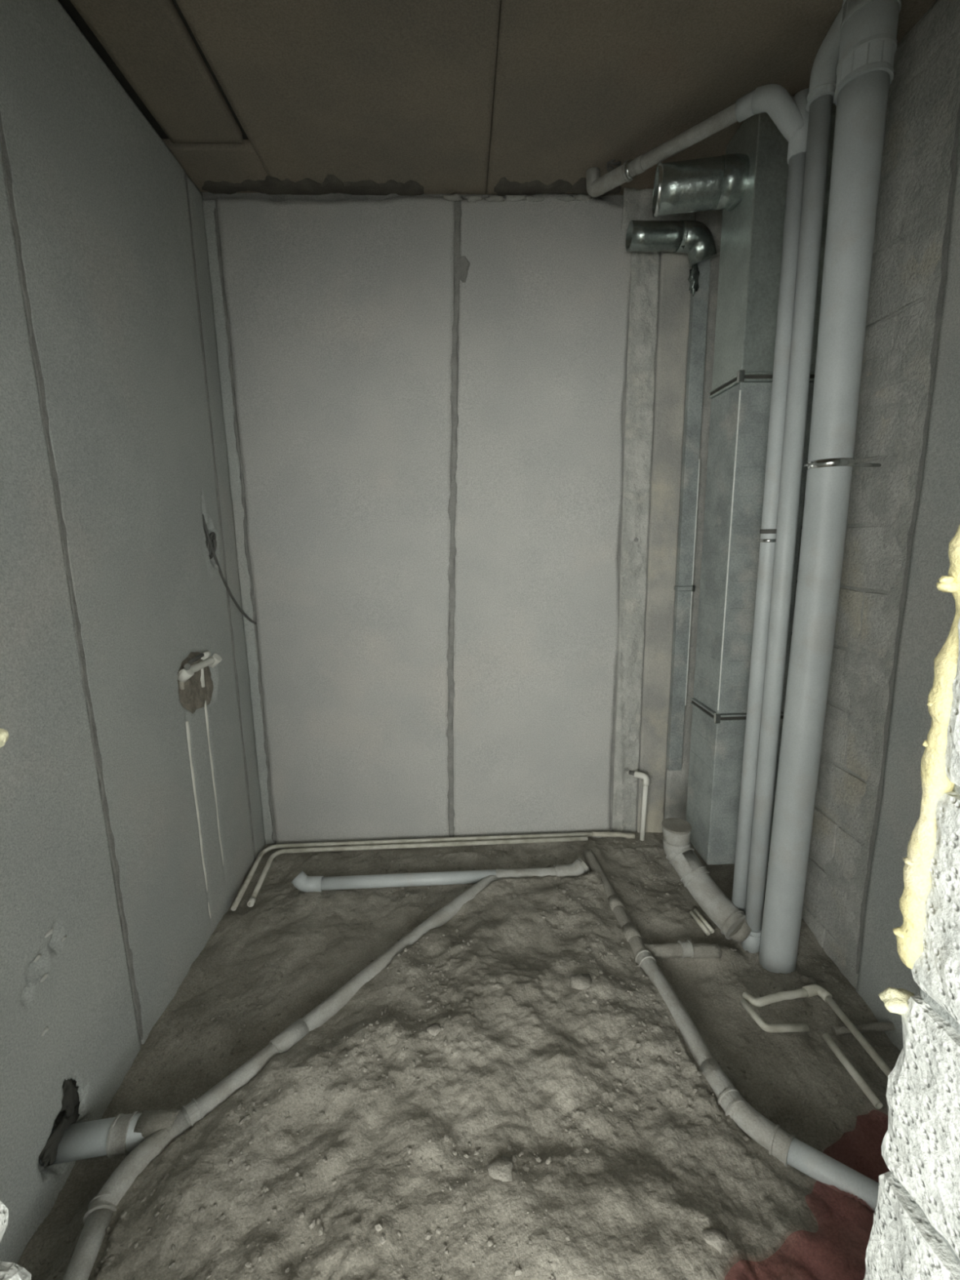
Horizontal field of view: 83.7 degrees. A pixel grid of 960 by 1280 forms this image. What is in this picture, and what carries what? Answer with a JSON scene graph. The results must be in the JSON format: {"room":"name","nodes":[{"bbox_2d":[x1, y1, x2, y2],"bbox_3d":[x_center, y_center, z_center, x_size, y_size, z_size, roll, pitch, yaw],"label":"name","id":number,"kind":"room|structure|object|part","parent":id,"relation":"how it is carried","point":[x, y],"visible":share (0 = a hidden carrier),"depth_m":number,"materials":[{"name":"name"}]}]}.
{"room":"building under construction","nodes":[
{"label":"building under construction","id":0,"kind":"room"},
{"bbox_2d":[0,0,265,1265],"bbox_3d":[-1.085,-0.092,1.342,0.166,3.160,2.350,-1,11,-2],"label":"wall","id":1,"kind":"structure","parent":0,"point":[113,455],"depth_m":1.41,"materials":[{"name":"paint"}]},
{"bbox_3d":[-1.036,-0.021,0.875,0.100,2.890,0.902,-1,11,-2],"label":"panel","id":2,"kind":"part","parent":1,"relation":"part of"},
{"bbox_2d":[39,1110,159,1166],"bbox_3d":[-0.898,1.187,1.280,0.243,0.080,0.079,-2,11,-7],"label":"drain pipe","id":3,"kind":"object","parent":1,"relation":"attached to","point":[110,1137],"depth_m":1.25,"materials":[{"name":"grey plastic"}]},
{"bbox_2d":[106,1111,140,1158],"bbox_3d":[-0.853,1.185,1.286,0.042,0.080,0.079,-2,11,-7],"label":"socket","id":4,"kind":"object","parent":3,"relation":"attached to","point":[120,1132],"depth_m":1.26,"materials":[{"name":"grey plastic"}]},
{"bbox_2d":[185,720,211,918],"bbox_3d":[-1.020,0.674,1.935,0.026,0.796,0.020,-1,11,-2],"label":"pipe","id":5,"kind":"object","parent":1,"relation":"attached to","point":[188,731],"visible":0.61,"depth_m":1.91,"materials":[{"name":"white plastic"}]},
{"bbox_2d":[177,650,222,689],"bbox_3d":[-1.015,0.111,1.949,0.060,0.136,0.276,-1,11,-2],"label":"pipe","id":6,"kind":"object","parent":1,"relation":"attached to","point":[188,670],"visible":0.98,"depth_m":1.92,"materials":[{"name":"plastic"}]},
{"bbox_2d":[177,650,211,682],"bbox_3d":[-1.013,0.095,1.895,0.060,0.085,0.175,-1,11,-2],"label":"outlet","id":7,"kind":"object","parent":6,"relation":"attached to","point":[188,670],"depth_m":1.88,"materials":[{"name":"plastic"}]},
{"bbox_2d":[208,653,222,667],"bbox_3d":[-1.022,0.080,2.058,0.055,0.055,0.038,-1,11,-2],"label":"outlet","id":8,"kind":"object","parent":6,"relation":"attached to","point":[216,659],"depth_m":2.05,"materials":[{"name":"white plastic"}]},
{"bbox_2d":[204,700,223,865],"bbox_3d":[-1.027,0.604,2.064,0.026,0.766,0.020,-1,11,-2],"label":"pipe","id":9,"kind":"object","parent":1,"relation":"attached to","point":[205,704],"visible":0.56,"depth_m":2.04,"materials":[{"name":"grey plastic"}]},
{"bbox_2d":[202,514,256,624],"bbox_3d":[-1.030,-0.271,2.191,0.049,0.463,0.272,1,11,10],"label":"conduit","id":10,"kind":"object","parent":1,"relation":"attached to","point":[212,535],"visible":0.93,"depth_m":2.09,"materials":[{"name":"black plastic"}]},
{"bbox_2d":[16,831,900,1279],"bbox_3d":[0.108,1.288,1.580,2.235,0.466,2.145,-1,11,-2],"label":"floor","id":11,"kind":"structure","parent":0,"point":[640,1207],"depth_m":1.36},
{"bbox_2d":[62,875,498,1279],"bbox_3d":[-0.451,1.115,1.643,0.294,0.082,1.610,6,12,31],"label":"drain pipe","id":12,"kind":"object","parent":11,"relation":"on","point":[158,1128],"visible":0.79,"depth_m":1.31,"materials":[{"name":"grey plastic"}]},
{"bbox_2d":[83,1192,116,1224],"bbox_3d":[-0.805,1.220,1.145,0.066,0.066,0.026,-3,11,-12],"label":"socket","id":13,"kind":"object","parent":12,"relation":"attached to","point":[101,1207],"depth_m":1.13,"materials":[{"name":"grey plastic"}]},
{"bbox_3d":[-0.776,1.179,1.294,0.087,0.070,0.068,-1,11,-2],"label":"branch arm","id":14,"kind":"part","parent":12,"relation":"part of","materials":[{"name":"plastic"}]},
{"bbox_2d":[181,1097,203,1127],"bbox_3d":[-0.709,1.176,1.323,0.065,0.065,0.027,8,14,40],"label":"socket","id":15,"kind":"object","parent":12,"relation":"attached to","point":[192,1113],"depth_m":1.31,"materials":[{"name":"grey plastic"}]},
{"bbox_2d":[231,831,592,911],"bbox_3d":[-0.231,0.988,2.331,1.548,0.032,0.436,-1,11,-2],"label":"pipe","id":16,"kind":"object","parent":11,"relation":"on","point":[264,851],"visible":1,"depth_m":2.52,"materials":[{"name":"white plastic"}]},
{"bbox_2d":[247,835,587,906],"bbox_3d":[-0.218,0.991,2.328,1.463,0.034,0.378,-1,11,-2],"label":"pipe","id":17,"kind":"object","parent":11,"relation":"on","point":[252,900],"visible":1,"depth_m":2.49,"materials":[{"name":"white plastic"}]},
{"bbox_2d":[426,1022,441,1036],"bbox_3d":[-0.126,1.091,1.501,0.040,0.019,0.037,-8,13,-32],"label":"clod","id":18,"kind":"object","parent":11,"relation":"on","point":[434,1028],"visible":1,"depth_m":1.49,"materials":[{"name":"grey soil"}]},
{"bbox_2d":[290,857,589,892],"bbox_3d":[-0.159,0.987,2.246,1.244,0.089,0.085,-2,11,-3],"label":"pipe","id":19,"kind":"object","parent":11,"relation":"on","point":[303,882],"visible":0.87,"depth_m":2.22,"materials":[{"name":"grey plastic"}]},
{"bbox_2d":[553,864,559,876],"bbox_3d":[0.324,0.987,2.269,0.016,0.067,0.067,-1,11,-3],"label":"socket","id":20,"kind":"object","parent":19,"relation":"attached to","point":[556,868],"depth_m":2.25,"materials":[{"name":"grey plastic"}]},
{"bbox_2d":[575,857,589,872],"bbox_3d":[0.437,0.964,2.290,0.040,0.067,0.067,-7,12,-29],"label":"socket","id":21,"kind":"object","parent":19,"relation":"attached to","point":[580,866],"depth_m":2.26,"materials":[{"name":"grey plastic"}]},
{"bbox_2d":[22,837,886,1279],"bbox_3d":[0.104,1.120,1.654,2.179,0.163,1.839,-1,11,-2],"label":"rubble","id":22,"kind":"object","parent":11,"relation":"on","point":[378,1226],"visible":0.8,"depth_m":1.40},
{"bbox_2d":[487,1155,513,1182],"bbox_3d":[0.045,1.146,1.159,0.058,0.023,0.046,-1,11,-2],"label":"clod","id":23,"kind":"object","parent":11,"relation":"on","point":[500,1169],"visible":1,"depth_m":1.16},
{"bbox_2d":[568,973,592,989],"bbox_3d":[0.312,1.056,1.650,0.070,0.031,0.054,-1,11,-2],"label":"clod","id":24,"kind":"object","parent":11,"relation":"on","point":[579,981],"visible":1,"depth_m":1.64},
{"bbox_2d":[591,831,635,839],"bbox_3d":[0.636,0.930,2.554,0.202,0.038,0.025,-1,11,0],"label":"pipe","id":25,"kind":"object","parent":11,"relation":"on","point":[614,834],"visible":1,"depth_m":2.54,"materials":[{"name":"white plastic"}]},
{"bbox_2d":[628,770,648,840],"bbox_3d":[0.746,0.794,2.538,0.095,0.363,0.032,5,12,28],"label":"pipe","id":26,"kind":"object","parent":11,"relation":"on","point":[642,775],"visible":0.98,"depth_m":2.51,"materials":[{"name":"white plastic"}]},
{"bbox_2d":[644,940,721,959],"bbox_3d":[0.692,1.070,1.847,0.264,0.064,0.055,-1,11,-2],"label":"branch","id":27,"kind":"object","parent":11,"relation":"on","point":[682,949],"visible":0.96,"depth_m":1.83,"materials":[{"name":"plastic"}]},
{"bbox_2d":[677,940,693,958],"bbox_3d":[0.707,1.065,1.846,0.036,0.053,0.053,-1,11,-2],"label":"socket","id":28,"kind":"object","parent":27,"relation":"attached to","point":[685,948],"depth_m":1.83,"materials":[{"name":"grey plastic"}]},
{"bbox_2d":[689,910,710,935],"bbox_3d":[0.812,1.045,1.981,0.016,0.028,0.104,-3,11,-13],"label":"pipe stub","id":29,"kind":"object","parent":11,"relation":"on","point":[692,913],"visible":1,"depth_m":1.97,"materials":[{"name":"white plastic"}]},
{"bbox_2d":[693,908,714,933],"bbox_3d":[0.831,1.043,1.992,0.016,0.028,0.104,-3,11,-13],"label":"pipe stub","id":30,"kind":"object","parent":11,"relation":"on","point":[697,913],"visible":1,"depth_m":1.98,"materials":[{"name":"white plastic"}]},
{"bbox_2d":[662,817,751,943],"bbox_3d":[0.851,0.907,2.033,0.114,0.299,0.407,-6,12,-25],"label":"drain pipe","id":31,"kind":"object","parent":11,"relation":"on","point":[731,922],"visible":0.97,"depth_m":2.02,"materials":[{"name":"grey plastic"}]},
{"bbox_2d":[662,826,690,846],"bbox_3d":[0.784,0.779,2.144,0.108,0.075,0.108,-1,11,-2],"label":"socket","id":32,"kind":"object","parent":31,"relation":"attached to","point":[673,836],"depth_m":2.10,"materials":[{"name":"grey plastic"}]},
{"bbox_2d":[702,1228,728,1253],"bbox_3d":[0.461,1.170,1.051,0.046,0.021,0.038,7,13,36],"label":"clod","id":33,"kind":"object","parent":11,"relation":"on","point":[717,1238],"visible":1,"depth_m":1.04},
{"bbox_2d":[582,848,876,1212],"bbox_3d":[0.630,1.091,1.658,0.304,0.086,1.554,-5,11,-20],"label":"drain pipe","id":34,"kind":"object","parent":11,"relation":"on","point":[828,1171],"visible":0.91,"depth_m":1.30,"materials":[{"name":"plastic"}]},
{"bbox_2d":[635,949,656,966],"bbox_3d":[0.556,1.077,1.798,0.061,0.062,0.035,-3,11,-9],"label":"socket","id":35,"kind":"object","parent":34,"relation":"attached to","point":[642,957],"depth_m":1.79,"materials":[{"name":"grey plastic"}]},
{"bbox_2d":[717,1088,744,1115],"bbox_3d":[0.626,1.152,1.327,0.063,0.063,0.032,-3,11,-13],"label":"socket","id":36,"kind":"object","parent":34,"relation":"attached to","point":[731,1100],"depth_m":1.32,"materials":[{"name":"grey plastic"}]},
{"bbox_2d":[768,1124,795,1167],"bbox_3d":[0.697,1.165,1.236,0.063,0.064,0.038,-11,14,-42],"label":"socket","id":37,"kind":"object","parent":34,"relation":"attached to","point":[781,1144],"depth_m":1.22,"materials":[{"name":"grey plastic"}]},
{"bbox_2d":[731,84,808,912],"bbox_3d":[0.872,-0.238,1.744,0.166,2.699,0.074,3,11,20],"label":"waste riser","id":38,"kind":"object","parent":11,"relation":"on","point":[790,115],"visible":0.91,"depth_m":1.65,"materials":[{"name":"grey plastic"}]},
{"bbox_3d":[0.847,-1.486,1.511,0.155,0.159,0.072,3,11,20],"label":"branch arm","id":39,"kind":"part","parent":38,"relation":"part of","materials":[{"name":"grey plastic"}]},
{"bbox_2d":[739,999,809,1032],"bbox_3d":[0.856,1.117,1.566,0.182,0.022,0.079,5,12,31],"label":"pipe","id":40,"kind":"object","parent":11,"relation":"on","point":[777,1028],"visible":1,"depth_m":1.54,"materials":[{"name":"white plastic"}]},
{"bbox_2d":[741,7,843,953],"bbox_3d":[0.963,-0.277,1.640,0.075,2.812,0.139,-11,15,-44],"label":"vent pipe","id":41,"kind":"object","parent":11,"relation":"in","point":[822,86],"visible":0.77,"depth_m":1.59,"materials":[{"name":"grey plastic"}]},
{"bbox_2d":[741,933,760,953],"bbox_3d":[0.968,1.062,1.909,0.065,0.080,0.065,-1,11,-2],"label":"socket","id":42,"kind":"object","parent":41,"relation":"attached to","point":[752,944],"depth_m":1.88,"materials":[{"name":"grey plastic"}]},
{"bbox_2d":[748,929,761,937],"bbox_3d":[0.968,1.023,1.901,0.071,0.020,0.071,-1,11,-2],"label":"socket","id":43,"kind":"object","parent":41,"relation":"attached to","point":[754,933],"depth_m":1.87,"materials":[{"name":"grey plastic"}]},
{"bbox_2d":[805,80,835,111],"bbox_3d":[0.919,-1.459,1.442,0.071,0.024,0.071,-1,11,-2],"label":"socket","id":44,"kind":"object","parent":41,"relation":"attached to","point":[820,91],"depth_m":1.42,"materials":[{"name":"grey plastic"}]},
{"bbox_2d":[800,974,817,984],"bbox_3d":[1.066,1.105,1.741,0.049,0.020,0.035,-1,11,-2],"label":"clod","id":45,"kind":"object","parent":11,"relation":"on","point":[806,980],"visible":1,"depth_m":1.74,"materials":[{"name":"soil"}]},
{"bbox_2d":[742,984,891,1077],"bbox_3d":[0.956,1.156,1.341,0.270,0.035,0.701,-1,11,-2],"label":"pipe","id":46,"kind":"object","parent":11,"relation":"on","point":[811,990],"visible":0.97,"depth_m":1.63,"materials":[{"name":"white plastic"}]},
{"bbox_2d":[758,0,901,973],"bbox_3d":[1.058,-0.254,1.596,0.239,2.821,0.132,-1,11,-2],"label":"stack","id":47,"kind":"object","parent":11,"relation":"on","point":[864,70],"visible":0.98,"depth_m":1.50,"materials":[{"name":"grey plastic"}]},
{"bbox_2d":[833,33,897,106],"bbox_3d":[0.984,-1.452,1.372,0.127,0.070,0.127,-1,11,-2],"label":"socket","id":48,"kind":"object","parent":47,"relation":"attached to","point":[868,55],"depth_m":1.33,"materials":[{"name":"grey plastic"}]},
{"bbox_3d":[1.116,-0.510,1.565,0.113,0.010,0.010,-2,11,-7],"label":"clamp rod","id":49,"kind":"part","parent":47,"relation":"part of","materials":[{"name":"metal"}]},
{"bbox_2d":[840,0,901,31],"bbox_3d":[0.982,-1.590,1.346,0.127,0.060,0.127,-1,11,-2],"label":"socket","id":50,"kind":"object","parent":47,"relation":"attached to","point":[852,9],"depth_m":1.32,"materials":[{"name":"grey plastic"}]},
{"bbox_2d":[822,1032,882,1109],"bbox_3d":[0.987,1.142,1.428,0.020,0.024,0.195,-1,11,-2],"label":"pipe","id":51,"kind":"object","parent":11,"relation":"on","point":[844,1060],"visible":1,"depth_m":1.41,"materials":[{"name":"grey plastic"}]},
{"bbox_2d":[831,1021,894,1035],"bbox_3d":[1.121,1.127,1.557,0.196,0.027,0.022,-1,11,-3],"label":"pipe","id":52,"kind":"object","parent":11,"relation":"on","point":[877,1026],"visible":0.84,"depth_m":1.55,"materials":[{"name":"plastic"}]},
{"bbox_2d":[200,187,722,844],"bbox_3d":[0.053,-0.312,2.427,2.520,3.160,0.222,-1,11,-2],"label":"wall","id":53,"kind":"structure","parent":0,"point":[454,424],"depth_m":2.30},
{"bbox_3d":[-0.537,-0.325,2.339,0.916,2.835,0.017,-1,11,-2],"label":"panel","id":54,"kind":"part","parent":53,"relation":"part of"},
{"bbox_3d":[0.243,-0.347,2.364,0.779,2.845,0.017,-1,11,-2],"label":"panel","id":55,"kind":"part","parent":53,"relation":"part of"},
{"bbox_2d":[666,258,711,770],"bbox_3d":[0.901,-0.450,2.329,0.076,2.160,0.045,-1,11,-2],"label":"pipe","id":56,"kind":"object","parent":53,"relation":"attached to","point":[684,588],"visible":0.94,"depth_m":2.30,"materials":[{"name":"metal"}]},
{"bbox_2d":[625,219,716,295],"bbox_3d":[0.747,-1.477,2.080,0.350,0.247,0.125,-1,11,-2],"label":"duct","id":57,"kind":"object","parent":56,"relation":"attached to","point":[694,238],"visible":0.99,"depth_m":2.03,"materials":[{"name":"silver metal"}]},
{"bbox_2d":[0,614,959,1279],"bbox_3d":[0.129,0.070,0.374,2.520,3.161,0.223,-1,11,-2],"label":"wall","id":58,"kind":"structure","parent":0,"point":[915,1233],"depth_m":0.52,"materials":[{"name":"white concrete"}]},
{"bbox_2d":[0,728,8,747],"bbox_3d":[-0.490,0.093,0.475,0.130,0.030,0.034,-1,11,-2],"label":"lump","id":59,"kind":"object","parent":58,"relation":"attached to","point":[4,735],"visible":1,"depth_m":0.48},
{"bbox_2d":[878,986,915,1014],"bbox_3d":[0.436,0.375,0.556,0.037,0.026,0.028,-1,11,-2],"label":"lump","id":60,"kind":"object","parent":58,"relation":"attached to","point":[895,1000],"visible":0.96,"depth_m":0.55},
{"bbox_2d":[892,525,959,968],"bbox_3d":[0.436,0.088,0.506,0.038,0.495,0.034,8,14,41],"label":"spray foam insulation","id":61,"kind":"object","parent":58,"relation":"attached to","point":[922,843],"visible":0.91,"depth_m":0.51},
{"bbox_2d":[57,0,937,195],"bbox_3d":[0.068,-1.657,1.093,2.520,0.208,2.350,-1,11,-2],"label":"ceiling","id":62,"kind":"structure","parent":0,"point":[271,97],"depth_m":1.57,"materials":[{"name":"concrete"}]},
{"bbox_2d":[606,159,621,172],"bbox_3d":[0.484,-1.719,1.937,0.052,0.034,0.044,-1,11,-2],"label":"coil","id":63,"kind":"object","parent":62,"relation":"hanging from","point":[611,162],"visible":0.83,"depth_m":1.93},
{"bbox_2d":[586,89,755,197],"bbox_3d":[0.605,-1.629,1.764,0.059,0.147,0.646,-9,13,-37],"label":"pipe","id":64,"kind":"object","parent":62,"relation":"attached to","point":[596,185],"visible":0.98,"depth_m":1.74,"materials":[{"name":"grey plastic"}]},
{"bbox_2d":[685,96,836,864],"bbox_3d":[0.997,-0.410,1.986,0.268,2.605,0.231,-1,11,-2],"label":"vent duct","id":65,"kind":"object","parent":62,"relation":"attached to","point":[752,233],"visible":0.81,"depth_m":1.90,"materials":[{"name":"metal"}]},
{"bbox_2d":[652,153,749,217],"bbox_3d":[0.750,-1.520,1.796,0.312,0.149,0.148,1,11,8],"label":"duct","id":66,"kind":"object","parent":65,"relation":"attached to","point":[718,182],"visible":0.94,"depth_m":1.75,"materials":[{"name":"metal"}]},
{"bbox_2d":[766,0,959,1050],"bbox_3d":[1.262,-0.143,1.420,0.177,3.160,2.350,-1,11,-2],"label":"wall","id":67,"kind":"structure","parent":0,"point":[891,631],"depth_m":1.51,"materials":[{"name":"grey concrete"}]},
{"bbox_3d":[1.194,-0.112,1.181,0.023,2.890,0.634,-1,11,-2],"label":"panel","id":68,"kind":"part","parent":67,"relation":"part of","materials":[{"name":"grey concrete"}]}
]}

